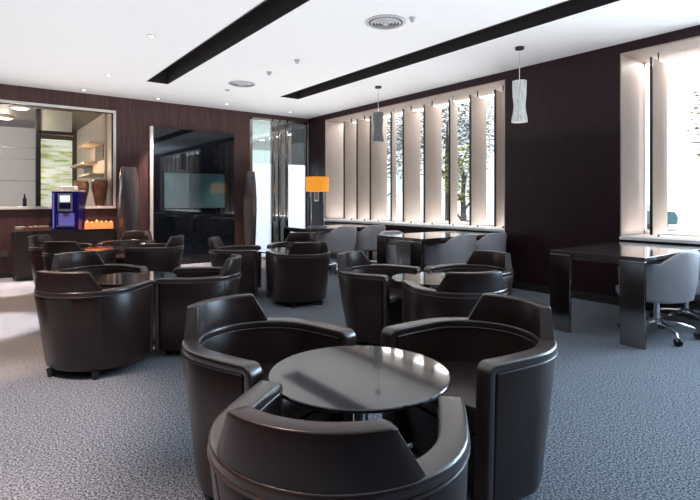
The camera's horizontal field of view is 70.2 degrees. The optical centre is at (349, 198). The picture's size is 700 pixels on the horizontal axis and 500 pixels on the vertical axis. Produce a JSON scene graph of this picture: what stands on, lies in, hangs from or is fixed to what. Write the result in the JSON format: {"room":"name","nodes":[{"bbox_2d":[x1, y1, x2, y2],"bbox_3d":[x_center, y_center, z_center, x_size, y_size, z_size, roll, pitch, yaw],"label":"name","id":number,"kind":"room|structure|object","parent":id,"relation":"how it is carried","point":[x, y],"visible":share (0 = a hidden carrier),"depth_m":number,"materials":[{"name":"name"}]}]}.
{"room":"business lounge","nodes":[
{"label":"business lounge","id":0,"kind":"room"},
{"bbox_2d":[0,126,34,205],"bbox_3d":[-8.673,-0.170,9.929,4.120,2.800,0.100,0,0,-37],"label":"wall","id":1,"kind":"structure","parent":0,"point":[12,193],"depth_m":10.91,"materials":[{"name":"white paint"}]},
{"bbox_2d":[0,146,34,181],"bbox_3d":[-8.645,-0.764,9.875,4.100,0.748,0.020,0,0,-37],"label":"trim","id":2,"kind":"structure","parent":1,"relation":"attached to","point":[0,146],"depth_m":10.88,"materials":[{"name":"silver metal"}]},
{"bbox_2d":[41,139,71,205],"bbox_3d":[-6.691,-0.068,11.344,0.630,2.555,0.030,0,0,-37],"label":"glass panel","id":3,"kind":"object","parent":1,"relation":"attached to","point":[56,155],"visible":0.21,"depth_m":11.31,"materials":[{"name":"green glass"}]},
{"bbox_2d":[0,104,49,127],"bbox_3d":[-7.605,-1.600,8.455,4.050,0.060,3.540,0,0,-37],"label":"ceiling","id":4,"kind":"structure","parent":0,"point":[22,118],"depth_m":9.48,"materials":[{"name":"white paint"}]},
{"bbox_2d":[0,114,13,119],"bbox_3d":[-6.510,-1.537,9.370,0.300,0.064,0.300,0,0,-37],"label":"ceiling lamp","id":5,"kind":"object","parent":4,"relation":"attached to","point":[2,116],"visible":1,"depth_m":9.31,"materials":[{"name":"beige ceramic"}]},
{"bbox_2d":[10,105,29,109],"bbox_3d":[-5.530,-1.537,8.355,0.280,0.064,0.280,0,0,-37],"label":"ceiling lamp","id":6,"kind":"object","parent":4,"relation":"attached to","point":[16,107],"visible":0.94,"depth_m":8.28,"materials":[{"name":"beige ceramic"}]},
{"bbox_2d":[77,113,111,205],"bbox_3d":[-5.254,-0.170,10.229,0.140,2.800,3.540,0,0,-37],"label":"wall","id":7,"kind":"structure","parent":0,"point":[99,129],"depth_m":9.53,"materials":[{"name":"beige paint"}]},
{"bbox_2d":[33,108,103,130],"bbox_3d":[-5.609,-1.600,9.961,0.950,0.060,3.540,0,0,-37],"label":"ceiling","id":8,"kind":"structure","parent":7,"relation":"attached to","point":[80,119],"depth_m":9.59,"materials":[{"name":"beige paint"}]},
{"bbox_2d":[70,162,96,168],"bbox_3d":[-5.478,-0.690,10.211,0.240,0.040,1.700,0,0,-37],"label":"wall shelf","id":9,"kind":"object","parent":7,"relation":"attached to","point":[81,165],"visible":1,"depth_m":9.96,"materials":[{"name":"brown wood"}]},
{"bbox_2d":[77,141,103,148],"bbox_3d":[-4.981,-1.030,9.552,0.240,0.040,1.350,0,0,-37],"label":"wall shelf","id":10,"kind":"object","parent":7,"relation":"attached to","point":[90,144],"visible":0.99,"depth_m":9.40,"materials":[{"name":"brown wood"}]},
{"bbox_2d":[77,173,103,177],"bbox_3d":[-4.996,-0.450,9.572,0.240,0.040,1.300,0,0,-37],"label":"wall shelf","id":11,"kind":"object","parent":7,"relation":"attached to","point":[88,175],"visible":1,"depth_m":9.13,"materials":[{"name":"brown wood"}]},
{"bbox_2d":[84,144,103,173],"bbox_3d":[-5.117,-0.740,9.919,0.015,0.540,2.000,0,0,-37],"label":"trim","id":12,"kind":"structure","parent":7,"relation":"attached to","point":[99,150],"depth_m":9.53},
{"bbox_2d":[0,84,307,271],"bbox_3d":[-4.786,-0.430,8.290,9.550,3.320,0.120,0,0,-37],"label":"wall","id":13,"kind":"structure","parent":0,"point":[134,117],"depth_m":8.96,"materials":[{"name":"brown wood"}]},
{"bbox_2d":[1,251,7,256],"bbox_3d":[-5.382,0.855,7.752,0.090,0.090,0.019,0,0,-37],"label":"wall outlet","id":14,"kind":"object","parent":13,"relation":"attached to","point":[3,253],"visible":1,"depth_m":7.75,"materials":[{"name":"plastic"}]},
{"bbox_2d":[0,99,115,209],"bbox_3d":[-5.665,-0.690,7.620,3.830,1.710,0.150,0,0,-37],"label":"trim","id":15,"kind":"structure","parent":13,"relation":"attached to","point":[31,104],"depth_m":8.48,"materials":[{"name":"white metal"}]},
{"bbox_2d":[0,261,210,277],"bbox_3d":[-5.307,1.185,7.810,8.140,0.090,0.018,0,0,-37],"label":"baseboard","id":16,"kind":"structure","parent":13,"relation":"attached to","point":[2,274],"depth_m":7.78,"materials":[{"name":"metal"}]},
{"bbox_2d":[149,126,233,262],"bbox_3d":[-2.988,-0.058,9.531,1.625,2.535,0.064,0,0,-37],"label":"glass panel","id":17,"kind":"object","parent":13,"relation":"attached to","point":[171,150],"visible":0.6,"depth_m":9.48,"materials":[{"name":"black glass"}]},
{"bbox_2d":[163,172,224,208],"bbox_3d":[-2.953,-0.155,9.505,1.180,0.670,0.027,0,0,-37],"label":"television","id":18,"kind":"object","parent":17,"relation":"attached to","point":[180,190],"visible":1,"depth_m":9.47,"materials":[{"name":"glass"}]},
{"bbox_2d":[250,117,307,256],"bbox_3d":[-1.502,-0.235,10.695,1.410,2.930,0.119,0,0,-37],"label":"door","id":19,"kind":"structure","parent":13,"relation":"in","point":[282,196],"depth_m":10.70,"materials":[{"name":"glass"}]},
{"bbox_3d":[-5.822,0.150,7.828,3.740,0.060,0.370,0,0,-37],"label":"trim","id":20,"kind":"structure","parent":13,"relation":"attached to","visible":0},
{"bbox_2d":[22,194,26,205],"bbox_3d":[-5.330,0.019,8.155,0.060,0.200,0.059,0,0,-37],"label":"bottle","id":21,"kind":"object","parent":20,"relation":"on","point":[24,200],"visible":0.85,"depth_m":8.13,"materials":[{"name":"glass"}]},
{"bbox_2d":[73,181,88,204],"bbox_3d":[-4.691,-0.100,8.687,0.253,0.437,0.256,0,0,-37],"label":"vase","id":22,"kind":"object","parent":20,"relation":"on","point":[82,185],"visible":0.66,"depth_m":8.61,"materials":[{"name":"brown ceramic"}]},
{"bbox_2d":[91,179,107,205],"bbox_3d":[-4.436,-0.114,8.830,0.270,0.466,0.273,0,0,-37],"label":"vase","id":23,"kind":"object","parent":20,"relation":"on","point":[99,187],"visible":1,"depth_m":8.74,"materials":[{"name":"brown ceramic"}]},
{"bbox_2d":[252,120,269,141],"bbox_3d":[-2.013,-1.745,12.990,3.560,0.050,4.040,0,0,-37],"label":"ceiling","id":24,"kind":"structure","parent":0,"point":[260,129],"depth_m":12.69,"materials":[{"name":"white paint"}]},
{"bbox_2d":[252,141,269,150],"bbox_3d":[-2.212,-0.280,12.839,3.060,3.020,4.040,0,0,-37],"label":"wall","id":25,"kind":"structure","parent":0,"point":[256,145],"depth_m":14.89,"materials":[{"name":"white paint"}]},
{"bbox_2d":[0,257,699,499],"bbox_3d":[-0.478,1.280,3.123,10.200,0.100,13.560,0,0,-37],"label":"floor","id":26,"kind":"structure","parent":0,"point":[624,422],"depth_m":2.80,"materials":[{"name":"carpet"}]},
{"bbox_2d":[27,234,92,283],"bbox_3d":[-3.922,0.858,6.644,0.629,0.745,0.709,0,0,2],"label":"tub chair","id":27,"kind":"object","parent":26,"relation":"on","point":[35,242],"visible":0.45,"depth_m":6.39,"materials":[{"name":"brown leather"}]},
{"bbox_2d":[11,227,116,280],"bbox_3d":[-4.585,0.858,8.032,1.440,0.745,0.485,0,0,-37],"label":"counter","id":28,"kind":"object","parent":26,"relation":"on","point":[21,266],"depth_m":7.64,"materials":[{"name":"paint"}]},
{"bbox_2d":[15,227,24,230],"bbox_3d":[-5.048,0.455,7.616,0.140,0.060,0.140,0,0,-37],"label":"bowl","id":29,"kind":"object","parent":28,"relation":"on","point":[16,228],"visible":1,"depth_m":7.58,"materials":[{"name":"beige ceramic"}]},
{"bbox_2d":[25,226,51,230],"bbox_3d":[-4.856,0.460,7.761,0.340,0.050,0.240,0,0,-37],"label":"serving tray","id":30,"kind":"object","parent":28,"relation":"on","point":[49,227],"visible":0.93,"depth_m":7.65,"materials":[{"name":"brown wood"}]},
{"bbox_2d":[11,227,116,232],"bbox_3d":[-4.585,0.497,8.032,1.440,0.025,0.485,0,0,-37],"label":"countertop","id":31,"kind":"structure","parent":28,"relation":"on","point":[13,231],"depth_m":7.76,"materials":[{"name":"paint"}]},
{"bbox_2d":[51,186,85,229],"bbox_3d":[-4.535,0.140,8.035,0.400,0.690,0.449,0,0,-15],"label":"coffee machine","id":32,"kind":"object","parent":28,"relation":"on","point":[68,202],"visible":1,"depth_m":7.87,"materials":[{"name":"blue plastic"}]},
{"bbox_2d":[56,225,73,226],"bbox_3d":[-4.492,0.425,7.875,0.250,0.020,0.110,0,0,-15],"label":"drip tray","id":33,"kind":"object","parent":32,"relation":"on","point":[56,225],"depth_m":7.82,"materials":[{"name":"silver metal"}]},
{"bbox_2d":[51,190,85,191],"bbox_3d":[-4.536,-0.128,8.039,0.400,0.024,0.440,0,0,-15],"label":"tray","id":34,"kind":"object","parent":32,"relation":"on","point":[51,190],"depth_m":7.84,"materials":[{"name":"white metal"}]},
{"bbox_2d":[94,221,98,228],"bbox_3d":[-4.154,0.422,8.165,0.068,0.126,0.068,0,0,-39],"label":"candle jar","id":35,"kind":"object","parent":28,"relation":"on","point":[96,224],"visible":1,"depth_m":8.14,"materials":[{"name":"glass"}]},
{"bbox_2d":[99,220,103,228],"bbox_3d":[-4.097,0.419,8.209,0.068,0.132,0.068,0,0,43],"label":"candle jar","id":36,"kind":"object","parent":28,"relation":"on","point":[101,224],"visible":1,"depth_m":8.18,"materials":[{"name":"glass"}]},
{"bbox_2d":[42,241,115,270],"bbox_3d":[-3.291,0.858,5.941,0.709,0.745,0.629,0,0,6],"label":"tub chair","id":37,"kind":"object","parent":26,"relation":"on","point":[50,248],"visible":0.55,"depth_m":5.68,"materials":[{"name":"brown leather"}]},
{"bbox_2d":[33,270,154,379],"bbox_3d":[-1.882,0.858,3.574,0.709,0.745,0.629,0,0,9],"label":"tub chair","id":38,"kind":"object","parent":26,"relation":"on","point":[84,326],"visible":1,"depth_m":3.36,"materials":[{"name":"brown leather"}]},
{"bbox_2d":[51,250,147,288],"bbox_3d":[-2.282,0.858,4.411,0.629,0.745,0.709,0,0,30],"label":"tub chair","id":39,"kind":"object","parent":26,"relation":"on","point":[79,261],"visible":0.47,"depth_m":4.59,"materials":[{"name":"brown leather"}]},
{"bbox_2d":[81,245,134,250],"bbox_3d":[-3.219,0.940,6.620,0.676,0.581,0.676,0,0,-37],"label":"cocktail table","id":40,"kind":"object","parent":26,"relation":"on","point":[117,247],"visible":0.38,"depth_m":6.53,"materials":[{"name":"wood"}]},
{"bbox_2d":[97,231,154,263],"bbox_3d":[-3.219,0.858,7.303,0.709,0.745,0.629,0,0,0],"label":"tub chair","id":41,"kind":"object","parent":26,"relation":"on","point":[129,238],"visible":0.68,"depth_m":7.49,"materials":[{"name":"brown leather"}]},
{"bbox_2d":[116,254,123,263],"bbox_3d":[-3.219,0.873,7.273,0.550,0.115,0.507,0,0,0],"label":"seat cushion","id":42,"kind":"object","parent":41,"relation":"on","point":[119,257],"depth_m":7.02,"materials":[{"name":"brown leather"}]},
{"bbox_2d":[117,167,139,239],"bbox_3d":[-3.825,0.340,8.602,0.350,1.780,0.350,0,0,-37],"label":"floor vase","id":43,"kind":"object","parent":26,"relation":"on","point":[128,211],"visible":0.7,"depth_m":8.47,"materials":[{"name":"ceramic"}]},
{"bbox_2d":[94,271,176,349],"bbox_3d":[-1.794,0.940,4.130,0.676,0.581,0.676,0,0,-37],"label":"cocktail table","id":44,"kind":"object","parent":26,"relation":"on","point":[116,279],"visible":0.42,"depth_m":4.12,"materials":[{"name":"glass"}]},
{"bbox_2d":[124,235,183,272],"bbox_3d":[-2.537,0.858,6.620,0.629,0.745,0.709,0,0,0],"label":"tub chair","id":45,"kind":"object","parent":26,"relation":"on","point":[159,257],"visible":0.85,"depth_m":6.33,"materials":[{"name":"brown leather"}]},
{"bbox_2d":[154,254,240,353],"bbox_3d":[-1.236,0.858,4.198,0.629,0.745,0.709,0,0,-7],"label":"tub chair","id":46,"kind":"object","parent":26,"relation":"on","point":[172,298],"visible":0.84,"depth_m":3.85,"materials":[{"name":"brown leather"}]},
{"bbox_2d":[208,237,261,295],"bbox_3d":[-1.459,0.858,6.285,0.629,0.745,0.709,0,0,-6],"label":"tub chair","id":47,"kind":"object","parent":26,"relation":"on","point":[250,280],"visible":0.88,"depth_m":5.99,"materials":[{"name":"brown leather"}]},
{"bbox_2d":[243,171,256,244],"bbox_3d":[-2.009,0.340,9.998,0.274,1.780,0.274,0,0,-37],"label":"floor vase","id":48,"kind":"object","parent":26,"relation":"on","point":[249,191],"visible":0.74,"depth_m":9.89,"materials":[{"name":"ceramic"}]},
{"bbox_2d":[181,293,355,497],"bbox_3d":[-0.420,0.858,2.267,0.629,0.745,0.709,0,0,36],"label":"tub chair","id":49,"kind":"object","parent":26,"relation":"on","point":[230,345],"visible":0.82,"depth_m":2.29,"materials":[{"name":"brown leather"}]},
{"bbox_2d":[259,363,314,418],"bbox_3d":[-0.397,0.873,2.250,0.507,0.115,0.550,0,0,36],"label":"seat cushion","id":50,"kind":"object","parent":49,"relation":"on","point":[290,410],"depth_m":2.09,"materials":[{"name":"brown leather"}]},
{"bbox_2d":[256,247,291,297],"bbox_3d":[-0.850,0.940,6.349,0.676,0.581,0.676,0,0,-37],"label":"cocktail table","id":51,"kind":"object","parent":26,"relation":"on","point":[286,250],"visible":0.28,"depth_m":6.28,"materials":[{"name":"glass"}]},
{"bbox_2d":[267,232,317,247],"bbox_3d":[-0.733,0.858,6.950,0.709,0.745,0.629,0,0,11],"label":"tub chair","id":52,"kind":"object","parent":26,"relation":"on","point":[293,237],"visible":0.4,"depth_m":7.16,"materials":[{"name":"brown leather"}]},
{"bbox_2d":[265,241,330,307],"bbox_3d":[-0.562,0.858,5.830,0.709,0.745,0.629,0,0,-29],"label":"tub chair","id":53,"kind":"object","parent":26,"relation":"on","point":[300,275],"visible":1,"depth_m":5.60,"materials":[{"name":"brown leather"}]},
{"bbox_2d":[283,224,376,263],"bbox_3d":[-0.301,0.855,8.731,1.500,0.750,0.840,0,0,-37],"label":"desk","id":54,"kind":"object","parent":26,"relation":"on","point":[286,230],"visible":0.4,"depth_m":8.53,"materials":[{"name":"wood"}]},
{"bbox_2d":[306,176,328,226],"bbox_3d":[-0.563,0.049,8.596,0.400,0.862,0.400,0,0,0],"label":"desk lamp","id":55,"kind":"object","parent":54,"relation":"on","point":[315,183],"visible":1,"depth_m":8.46,"materials":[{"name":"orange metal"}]},
{"bbox_2d":[317,226,356,273],"bbox_3d":[-0.203,0.837,8.444,0.656,0.784,0.654,0,0,-37],"label":"swivel chair","id":56,"kind":"object","parent":26,"relation":"on","point":[340,239],"visible":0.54,"depth_m":8.17,"materials":[{"name":"grey fabric"}]},
{"bbox_2d":[317,226,356,252],"bbox_3d":[-0.167,0.667,8.387,0.630,0.445,0.519,0,0,-37],"label":"tub","id":57,"kind":"object","parent":56,"relation":"in","point":[342,238],"depth_m":8.16,"materials":[{"name":"grey leather"}]},
{"bbox_2d":[207,380,469,499],"bbox_3d":[-0.038,0.858,1.347,0.709,0.745,0.629,0,0,13],"label":"tub chair","id":58,"kind":"object","parent":26,"relation":"on","point":[255,452],"visible":1,"depth_m":1.07,"materials":[{"name":"brown leather"}]},
{"bbox_2d":[268,346,450,421],"bbox_3d":[0.034,0.940,1.870,0.676,0.581,0.676,0,0,-37],"label":"cocktail table","id":59,"kind":"object","parent":26,"relation":"on","point":[356,381],"visible":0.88,"depth_m":1.80,"materials":[{"name":"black glass"}]},
{"bbox_2d":[354,225,385,262],"bbox_3d":[0.315,0.837,8.836,0.656,0.784,0.654,0,0,-37],"label":"swivel chair","id":60,"kind":"object","parent":26,"relation":"on","point":[366,239],"visible":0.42,"depth_m":8.55,"materials":[{"name":"grey fabric"}]},
{"bbox_2d":[354,225,385,250],"bbox_3d":[0.352,0.667,8.779,0.630,0.445,0.519,0,0,-37],"label":"tub","id":61,"kind":"object","parent":60,"relation":"in","point":[366,239],"depth_m":8.54,"materials":[{"name":"grey leather"}]},
{"bbox_2d":[337,250,421,344],"bbox_3d":[0.208,0.858,4.406,0.629,0.745,0.709,0,0,33],"label":"tub chair","id":62,"kind":"object","parent":26,"relation":"on","point":[371,300],"visible":0.87,"depth_m":4.11,"materials":[{"name":"brown leather"}]},
{"bbox_2d":[390,288,401,310],"bbox_3d":[0.233,0.873,4.390,0.507,0.115,0.550,0,0,33],"label":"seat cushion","id":63,"kind":"object","parent":62,"relation":"on","point":[395,293],"depth_m":4.21,"materials":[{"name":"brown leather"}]},
{"bbox_2d":[380,230,427,265],"bbox_3d":[0.714,0.837,6.764,0.656,0.784,0.654,0,0,-37],"label":"swivel chair","id":64,"kind":"object","parent":26,"relation":"on","point":[398,253],"visible":0.23,"depth_m":6.54,"materials":[{"name":"grey fabric"}]},
{"bbox_2d":[391,272,445,288],"bbox_3d":[0.680,0.940,4.100,0.676,0.581,0.676,0,0,-37],"label":"cocktail table","id":65,"kind":"object","parent":26,"relation":"on","point":[432,280],"visible":0.36,"depth_m":4.08,"materials":[{"name":"glass"}]},
{"bbox_2d":[377,231,488,271],"bbox_3d":[1.209,0.855,6.764,1.500,0.750,0.840,0,0,-37],"label":"desk","id":66,"kind":"object","parent":26,"relation":"on","point":[416,241],"visible":0.38,"depth_m":6.43,"materials":[{"name":"wood"}]},
{"bbox_2d":[424,234,475,265],"bbox_3d":[1.315,0.837,6.483,0.656,0.784,0.654,0,0,-37],"label":"swivel chair","id":67,"kind":"object","parent":26,"relation":"on","point":[459,248],"visible":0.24,"depth_m":6.20,"materials":[{"name":"grey fabric"}]},
{"bbox_2d":[401,270,508,322],"bbox_3d":[0.784,0.858,3.567,0.709,0.745,0.629,0,0,-11],"label":"tub chair","id":68,"kind":"object","parent":26,"relation":"on","point":[457,294],"visible":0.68,"depth_m":3.30,"materials":[{"name":"brown leather"}]},
{"bbox_2d":[423,250,513,295],"bbox_3d":[1.118,0.858,4.454,0.629,0.745,0.709,0,0,-39],"label":"tub chair","id":69,"kind":"object","parent":26,"relation":"on","point":[479,260],"visible":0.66,"depth_m":4.61,"materials":[{"name":"brown leather"}]},
{"bbox_2d":[381,293,557,499],"bbox_3d":[0.592,0.858,2.280,0.629,0.745,0.709,0,0,-33],"label":"tub chair","id":70,"kind":"object","parent":26,"relation":"on","point":[500,358],"visible":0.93,"depth_m":2.04,"materials":[{"name":"brown leather"}]},
{"bbox_2d":[419,362,478,433],"bbox_3d":[0.568,0.873,2.264,0.507,0.115,0.550,0,0,-33],"label":"seat cushion","id":71,"kind":"object","parent":70,"relation":"on","point":[463,374],"depth_m":2.16,"materials":[{"name":"brown leather"}]},
{"bbox_2d":[476,232,506,251],"bbox_3d":[1.825,0.837,6.869,0.656,0.784,0.654,0,0,-37],"label":"swivel chair","id":72,"kind":"object","parent":26,"relation":"on","point":[491,241],"visible":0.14,"depth_m":6.56,"materials":[{"name":"grey fabric"}]},
{"bbox_2d":[550,242,699,349],"bbox_3d":[2.747,0.855,4.843,1.500,0.750,0.840,0,0,-37],"label":"desk","id":73,"kind":"object","parent":26,"relation":"on","point":[632,257],"visible":0.9,"depth_m":4.47,"materials":[{"name":"paint"}]},
{"bbox_2d":[616,250,699,345],"bbox_3d":[2.757,0.837,4.489,0.656,0.784,0.654,0,0,-37],"label":"swivel chair","id":74,"kind":"object","parent":26,"relation":"on","point":[673,280],"visible":0.81,"depth_m":4.21,"materials":[{"name":"grey leather"}]},
{"bbox_2d":[618,250,699,302],"bbox_3d":[2.793,0.667,4.433,0.630,0.445,0.519,0,0,-37],"label":"tub","id":75,"kind":"object","parent":74,"relation":"in","point":[674,279],"depth_m":4.20,"materials":[{"name":"grey leather"}]},
{"bbox_2d":[649,258,699,326],"bbox_3d":[3.300,0.837,4.899,0.656,0.784,0.654,0,0,-37],"label":"swivel chair","id":76,"kind":"object","parent":26,"relation":"on","point":[686,309],"visible":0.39,"depth_m":4.84,"materials":[{"name":"silver metal"}]},
{"bbox_2d":[666,258,699,293],"bbox_3d":[3.336,0.667,4.842,0.630,0.445,0.519,0,0,-37],"label":"tub","id":77,"kind":"object","parent":76,"relation":"in","point":[698,286],"depth_m":4.61,"materials":[{"name":"grey leather"}]},
{"bbox_2d":[0,0,699,118],"bbox_3d":[-0.701,-1.820,2.879,9.550,0.060,13.440,0,0,-37],"label":"ceiling","id":78,"kind":"structure","parent":0,"point":[62,45],"depth_m":5.77,"materials":[{"name":"white paint"}]},
{"bbox_2d":[147,0,309,83],"bbox_3d":[0.199,-1.938,3.471,0.320,0.304,10.500,0,0,-37],"label":"trim","id":79,"kind":"structure","parent":78,"relation":"attached to","point":[266,12],"depth_m":5.79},
{"bbox_2d":[228,81,254,87],"bbox_3d":[-1.676,-1.775,7.731,0.410,0.030,0.410,0,0,-37],"label":"ceiling vent","id":80,"kind":"object","parent":78,"relation":"in","point":[244,84],"visible":1,"depth_m":7.68,"materials":[{"name":"silver metal"}]},
{"bbox_2d":[373,86,383,141],"bbox_3d":[0.449,-1.349,7.920,0.182,0.878,0.182,0,0,-37],"label":"pendant lamp","id":81,"kind":"object","parent":78,"relation":"hanging from","point":[377,116],"visible":1,"depth_m":7.86,"materials":[{"name":"glass"}]},
{"bbox_2d":[365,14,405,29],"bbox_3d":[0.360,-1.775,5.033,0.410,0.030,0.410,0,0,-37],"label":"ceiling vent","id":82,"kind":"object","parent":78,"relation":"in","point":[380,22],"visible":1,"depth_m":4.99,"materials":[{"name":"silver metal"}]},
{"bbox_2d":[409,16,415,22],"bbox_3d":[0.615,-1.765,4.912,0.066,0.050,0.066,0,0,-37],"label":"ceiling sensor","id":83,"kind":"object","parent":78,"relation":"attached to","point":[412,18],"visible":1,"depth_m":4.89,"materials":[{"name":"white plastic"}]},
{"bbox_2d":[280,0,619,98],"bbox_3d":[2.025,-1.938,4.711,0.370,0.304,10.280,0,0,-37],"label":"trim","id":84,"kind":"structure","parent":78,"relation":"attached to","point":[567,8],"depth_m":5.85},
{"bbox_2d":[511,46,527,122],"bbox_3d":[1.998,-1.347,5.868,0.182,0.883,0.182,0,0,-37],"label":"pendant lamp","id":85,"kind":"object","parent":78,"relation":"hanging from","point":[519,87],"visible":1,"depth_m":5.81,"materials":[{"name":"glass"}]},
{"bbox_2d":[308,25,699,306],"bbox_3d":[3.369,-0.450,5.952,0.650,3.360,13.440,0,0,-37],"label":"wall","id":86,"kind":"structure","parent":0,"point":[562,164],"depth_m":6.33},
{"bbox_2d":[314,192,318,200],"bbox_3d":[-0.726,-0.085,10.816,0.023,0.270,0.180,0,0,-37],"label":"notice","id":87,"kind":"object","parent":86,"relation":"attached to","point":[316,194],"visible":0.56,"depth_m":10.80,"materials":[{"name":"white metal"}]},
{"bbox_2d":[325,80,504,231],"bbox_3d":[1.083,-0.608,8.980,0.690,2.145,4.540,0,0,-37],"label":"window","id":88,"kind":"structure","parent":86,"relation":"in","point":[334,126],"depth_m":9.77,"materials":[{"name":"white paint"}]},
{"bbox_2d":[343,118,355,219],"bbox_3d":[0.044,-0.615,10.257,0.430,2.089,0.028,0,0,-37],"label":"screen","id":89,"kind":"object","parent":88,"relation":"attached to","point":[349,129],"visible":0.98,"depth_m":10.21,"materials":[{"name":"fabric"}]},
{"bbox_2d":[356,116,369,220],"bbox_3d":[0.303,-0.615,9.914,0.430,2.089,0.028,0,0,-37],"label":"screen","id":90,"kind":"object","parent":88,"relation":"attached to","point":[362,126],"visible":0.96,"depth_m":9.88,"materials":[{"name":"metal"}]},
{"bbox_2d":[370,116,386,220],"bbox_3d":[0.550,-0.615,9.587,0.430,2.089,0.028,0,0,-37],"label":"screen","id":91,"kind":"object","parent":88,"relation":"attached to","point":[378,150],"visible":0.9,"depth_m":9.58,"materials":[{"name":"fabric"}]},
{"bbox_2d":[390,109,395,221],"bbox_3d":[0.802,-0.615,9.184,0.028,2.089,0.430,0,0,17],"label":"screen","id":92,"kind":"object","parent":88,"relation":"attached to","point":[392,115],"visible":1,"depth_m":9.08,"materials":[{"name":"metal"}]},
{"bbox_2d":[402,106,419,222],"bbox_3d":[1.098,-0.615,8.861,0.430,2.089,0.028,0,0,-37],"label":"screen","id":93,"kind":"object","parent":88,"relation":"attached to","point":[410,119],"visible":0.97,"depth_m":8.84,"materials":[{"name":"fabric"}]},
{"bbox_2d":[423,101,441,223],"bbox_3d":[1.405,-0.615,8.454,0.430,2.089,0.028,0,0,-37],"label":"screen","id":94,"kind":"object","parent":88,"relation":"attached to","point":[432,116],"visible":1,"depth_m":8.44,"materials":[{"name":"fabric"}]},
{"bbox_2d":[449,96,457,225],"bbox_3d":[1.675,-0.615,8.065,0.028,2.089,0.430,0,0,29],"label":"screen","id":95,"kind":"object","parent":88,"relation":"attached to","point":[453,107],"visible":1,"depth_m":8.05,"materials":[{"name":"metal"}]},
{"bbox_2d":[469,91,485,226],"bbox_3d":[1.980,-0.615,7.691,0.430,2.089,0.028,0,0,-41],"label":"screen","id":96,"kind":"object","parent":88,"relation":"attached to","point":[477,106],"visible":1,"depth_m":7.67,"materials":[{"name":"metal"}]},
{"bbox_2d":[494,86,503,227],"bbox_3d":[2.261,-0.615,7.320,0.430,2.089,0.028,0,0,-37],"label":"screen","id":97,"kind":"object","parent":88,"relation":"attached to","point":[498,95],"visible":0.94,"depth_m":7.25,"materials":[{"name":"metal"}]},
{"bbox_2d":[330,254,685,316],"bbox_3d":[3.103,1.185,5.750,0.018,0.090,13.440,0,0,-37],"label":"baseboard","id":98,"kind":"structure","parent":86,"relation":"attached to","point":[517,285],"depth_m":6.04,"materials":[{"name":"metal"}]},
{"bbox_2d":[619,36,699,243],"bbox_3d":[4.734,-0.608,4.144,0.690,2.145,4.560,0,0,-37],"label":"window","id":99,"kind":"structure","parent":86,"relation":"in","point":[634,64],"depth_m":5.86,"materials":[{"name":"white paint"}]},
{"bbox_2d":[650,53,666,236],"bbox_3d":[3.514,-0.615,5.660,0.430,2.089,0.028,0,0,-37],"label":"screen","id":100,"kind":"object","parent":99,"relation":"attached to","point":[658,69],"visible":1,"depth_m":5.64,"materials":[{"name":"metal"}]},
{"bbox_3d":[-7.226,1.280,8.741,5.000,0.100,3.540,0,0,-37],"label":"floor","id":101,"kind":"structure","parent":0,"visible":0},
{"bbox_2d":[35,109,76,205],"bbox_3d":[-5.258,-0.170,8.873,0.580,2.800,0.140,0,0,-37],"label":"trim","id":102,"kind":"structure","parent":101,"relation":"on","point":[38,132],"depth_m":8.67,"materials":[{"name":"metal"}]},
{"bbox_2d":[41,109,71,131],"bbox_3d":[-5.242,-1.385,8.886,0.480,0.370,0.100,0,0,-37],"label":"panel","id":103,"kind":"object","parent":102,"relation":"attached to","point":[51,120],"depth_m":8.85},
{"label":"outside","id":104,"kind":"structure","parent":0,"visible":0},
{"bbox_2d":[387,215,699,231],"bbox_3d":[17.579,1.680,32.065,53.300,0.100,90.000,0,0,-37],"label":"ground","id":105,"kind":"structure","parent":104,"point":[669,228],"depth_m":28.48,"materials":[{"name":"white"}]},
{"bbox_2d":[387,117,422,197],"bbox_3d":[0.920,-0.616,15.215,3.026,4.496,3.012,0,0,-37],"label":"street tree","id":106,"kind":"object","parent":105,"relation":"on","point":[398,149],"visible":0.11,"depth_m":15.03,"materials":[{"name":"green plant"}]},
{"bbox_2d":[396,99,493,220],"bbox_3d":[2.476,-0.643,12.644,2.608,4.551,2.610,0,0,-40],"label":"street tree","id":107,"kind":"object","parent":105,"relation":"on","point":[446,139],"visible":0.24,"depth_m":12.58,"materials":[{"name":"green plant"}]},
{"bbox_2d":[442,143,488,221],"bbox_3d":[2.283,0.265,9.985,0.942,2.737,0.926,0,0,-37],"label":"street tree","id":108,"kind":"object","parent":105,"relation":"on","point":[462,199],"visible":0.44,"depth_m":9.96,"materials":[{"name":"green plant"}]},
{"bbox_2d":[387,58,699,226],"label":"window","id":109,"kind":"structure","parent":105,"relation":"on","point":[683,77],"depth_m":30.25,"materials":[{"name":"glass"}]},
{"bbox_2d":[647,204,677,228],"bbox_3d":[14.603,0.929,26.315,4.294,1.402,1.780,0,0,16],"label":"parked car","id":110,"kind":"object","parent":105,"relation":"on","point":[672,218],"visible":0.09,"depth_m":25.01,"materials":[{"name":"teal paint"}]},
{"bbox_2d":[687,92,699,155],"bbox_3d":[6.908,-0.462,8.953,1.377,4.189,1.323,0,0,-37],"label":"street tree","id":111,"kind":"object","parent":105,"relation":"on","point":[697,128],"visible":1,"depth_m":9.25,"materials":[{"name":"green plant"}]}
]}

